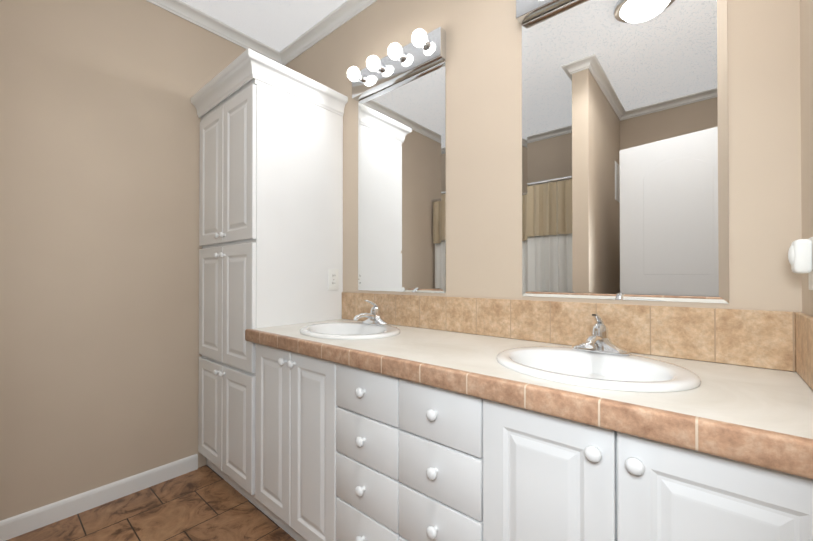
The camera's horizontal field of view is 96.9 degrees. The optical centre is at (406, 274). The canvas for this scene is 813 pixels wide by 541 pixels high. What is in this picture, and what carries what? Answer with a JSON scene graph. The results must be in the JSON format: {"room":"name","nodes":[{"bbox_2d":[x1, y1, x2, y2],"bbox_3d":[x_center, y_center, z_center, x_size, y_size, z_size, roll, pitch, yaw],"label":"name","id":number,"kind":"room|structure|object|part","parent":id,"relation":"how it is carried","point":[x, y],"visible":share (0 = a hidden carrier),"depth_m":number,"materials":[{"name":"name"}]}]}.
{"room":"bathroom","nodes":[
{"label":"bathroom","id":0,"kind":"room"},
{"bbox_2d":[0,0,246,520],"bbox_3d":[-1.800,-0.197,1.557,0.120,2.670,2.700,0,-1,40],"label":"wall","id":1,"kind":"structure","parent":0,"point":[100,247],"depth_m":1.78,"materials":[{"name":"beige paint"}]},
{"bbox_2d":[0,454,197,540],"bbox_3d":[-1.634,1.095,1.639,0.013,0.086,1.253,0,-1,40],"label":"baseboard","id":2,"kind":"structure","parent":1,"relation":"attached to","point":[26,522],"depth_m":1.74,"materials":[{"name":"white wood"}]},
{"bbox_2d":[146,0,285,65],"bbox_3d":[-1.693,-1.503,1.554,0.058,0.057,2.580,0,-1,40],"label":"crown molding","id":3,"kind":"structure","parent":1,"relation":"attached to","point":[179,8],"depth_m":2.18,"materials":[{"name":"white wood"}]},
{"bbox_2d":[6,465,295,540],"bbox_3d":[-0.768,1.162,0.746,2.730,0.060,2.820,0,-1,40],"label":"floor","id":4,"kind":"structure","parent":0,"point":[205,503],"depth_m":1.68,"materials":[{"name":"tile"}]},
{"bbox_2d":[249,336,288,533],"bbox_3d":[-0.426,0.720,1.794,0.321,0.839,0.542,0,-1,40],"label":"base cabinet","id":5,"kind":"object","parent":4,"relation":"on","point":[272,357],"depth_m":1.58,"materials":[{"name":"wood"}]},
{"bbox_2d":[191,48,347,510],"bbox_3d":[-0.799,0.058,2.087,0.708,2.167,0.588,0,-1,40],"label":"linen cabinet","id":6,"kind":"object","parent":4,"relation":"on","point":[271,196],"visible":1,"depth_m":1.87,"materials":[{"name":"white wood"}]},
{"bbox_2d":[328,269,337,289],"bbox_3d":[-0.416,0.030,2.054,0.007,0.120,0.070,0,-1,40],"label":"duplex electrical outlet","id":7,"kind":"object","parent":6,"relation":"attached to","point":[332,279],"visible":1,"depth_m":2.05,"materials":[{"name":"white plastic"}]},
{"bbox_2d":[289,344,332,540],"bbox_3d":[-0.192,0.718,1.594,0.295,0.839,0.542,0,-1,40],"label":"base cabinet","id":8,"kind":"object","parent":4,"relation":"on","point":[310,370],"depth_m":1.39,"materials":[{"name":"wood"}]},
{"bbox_2d":[333,352,396,540],"bbox_3d":[0.035,0.717,1.401,0.301,0.839,0.542,0,-1,40],"label":"base cabinet","id":9,"kind":"object","parent":4,"relation":"on","point":[387,417],"depth_m":1.19,"materials":[{"name":"wood"}]},
{"bbox_2d":[397,368,484,540],"bbox_3d":[0.258,0.716,1.210,0.285,0.839,0.542,0,-1,40],"label":"base cabinet","id":10,"kind":"object","parent":4,"relation":"on","point":[441,422],"depth_m":0.99,"materials":[{"name":"wood"}]},
{"bbox_2d":[485,388,620,540],"bbox_3d":[0.480,0.715,1.021,0.299,0.839,0.542,0,-1,40],"label":"base cabinet","id":11,"kind":"object","parent":4,"relation":"on","point":[553,470],"depth_m":0.80,"materials":[{"name":"wood"}]},
{"bbox_2d":[621,416,812,540],"bbox_3d":[0.715,0.713,0.819,0.321,0.839,0.542,0,-1,40],"label":"base cabinet","id":12,"kind":"object","parent":4,"relation":"on","point":[677,484],"depth_m":0.62,"materials":[{"name":"wood"}]},
{"bbox_2d":[249,322,812,459],"bbox_3d":[0.142,0.275,1.306,1.822,0.040,0.551,0,-1,40],"label":"countertop","id":13,"kind":"structure","parent":12,"relation":"on","point":[745,403],"depth_m":0.79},
{"bbox_2d":[277,320,420,343],"bbox_3d":[-0.255,0.318,1.622,0.490,0.151,0.410,0,-1,40],"label":"sink","id":14,"kind":"object","parent":13,"relation":"in","point":[341,330],"depth_m":1.69,"materials":[{"name":"white ceramic"}]},
{"bbox_2d":[349,300,392,323],"bbox_3d":[-0.185,0.181,1.705,0.160,0.121,0.163,0,-1,40],"label":"faucet","id":15,"kind":"object","parent":13,"relation":"on","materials":[{"name":"silver metal"}]},
{"bbox_2d":[465,340,704,407],"bbox_3d":[0.490,0.313,0.986,0.490,0.151,0.410,0,-1,40],"label":"sink","id":16,"kind":"object","parent":13,"relation":"in","point":[651,375],"depth_m":1.00,"materials":[{"name":"white ceramic"}]},
{"bbox_2d":[569,312,632,355],"bbox_3d":[0.560,0.177,1.068,0.160,0.121,0.163,0,-1,40],"label":"faucet","id":17,"kind":"object","parent":13,"relation":"on","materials":[{"name":"silver metal"}]},
{"bbox_2d":[181,0,346,51],"bbox_3d":[-0.768,-1.568,0.765,2.730,0.060,2.820,0,-1,40],"label":"ceiling","id":18,"kind":"structure","parent":0,"point":[279,25],"depth_m":2.13,"materials":[{"name":"white paint"}]},
{"bbox_2d":[279,0,376,63],"bbox_3d":[0.051,-1.502,1.723,2.370,0.057,0.058,0,-1,40],"label":"crown molding","id":19,"kind":"structure","parent":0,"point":[339,16],"depth_m":2.20,"materials":[{"name":"white wood"}]},
{"bbox_2d":[285,0,801,371],"bbox_3d":[0.106,-0.196,1.780,2.730,2.670,0.127,0,-1,40],"label":"wall","id":20,"kind":"structure","parent":0,"point":[624,149],"depth_m":1.27,"materials":[{"name":"beige paint"}]},
{"bbox_2d":[347,27,445,100],"bbox_3d":[-0.090,-1.040,1.787,0.600,0.133,0.135,0,-1,40],"label":"vanity light","id":21,"kind":"object","parent":20,"relation":"attached to","point":[422,51],"visible":1,"depth_m":1.75,"materials":[{"name":"silver metal"}]},
{"bbox_3d":[-0.047,-0.441,1.832,0.590,1.060,0.005,0,-1,40],"label":"mirror","id":22,"kind":"part","parent":20,"relation":"part of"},
{"bbox_2d":[516,0,572,24],"bbox_3d":[0.637,-1.044,1.167,0.610,0.133,0.135,0,-1,40],"label":"vanity light","id":23,"kind":"object","parent":20,"relation":"attached to","point":[527,10],"visible":1,"depth_m":1.35,"materials":[{"name":"silver metal"}]},
{"bbox_2d":[800,0,812,316],"bbox_3d":[0.185,-0.209,-0.138,0.120,2.670,2.700,0,-1,40],"label":"wall","id":24,"kind":"structure","parent":0,"point":[806,46],"depth_m":0.87,"materials":[{"name":"beige paint"}]},
{"bbox_2d":[788,237,812,289],"bbox_3d":[0.896,-0.023,0.819,0.041,0.120,0.070,0,-1,40],"label":"plug-in air freshener","id":25,"kind":"object","parent":24,"relation":"attached to","point":[800,255],"visible":1,"depth_m":0.80,"materials":[{"name":"white plastic"}]}
]}

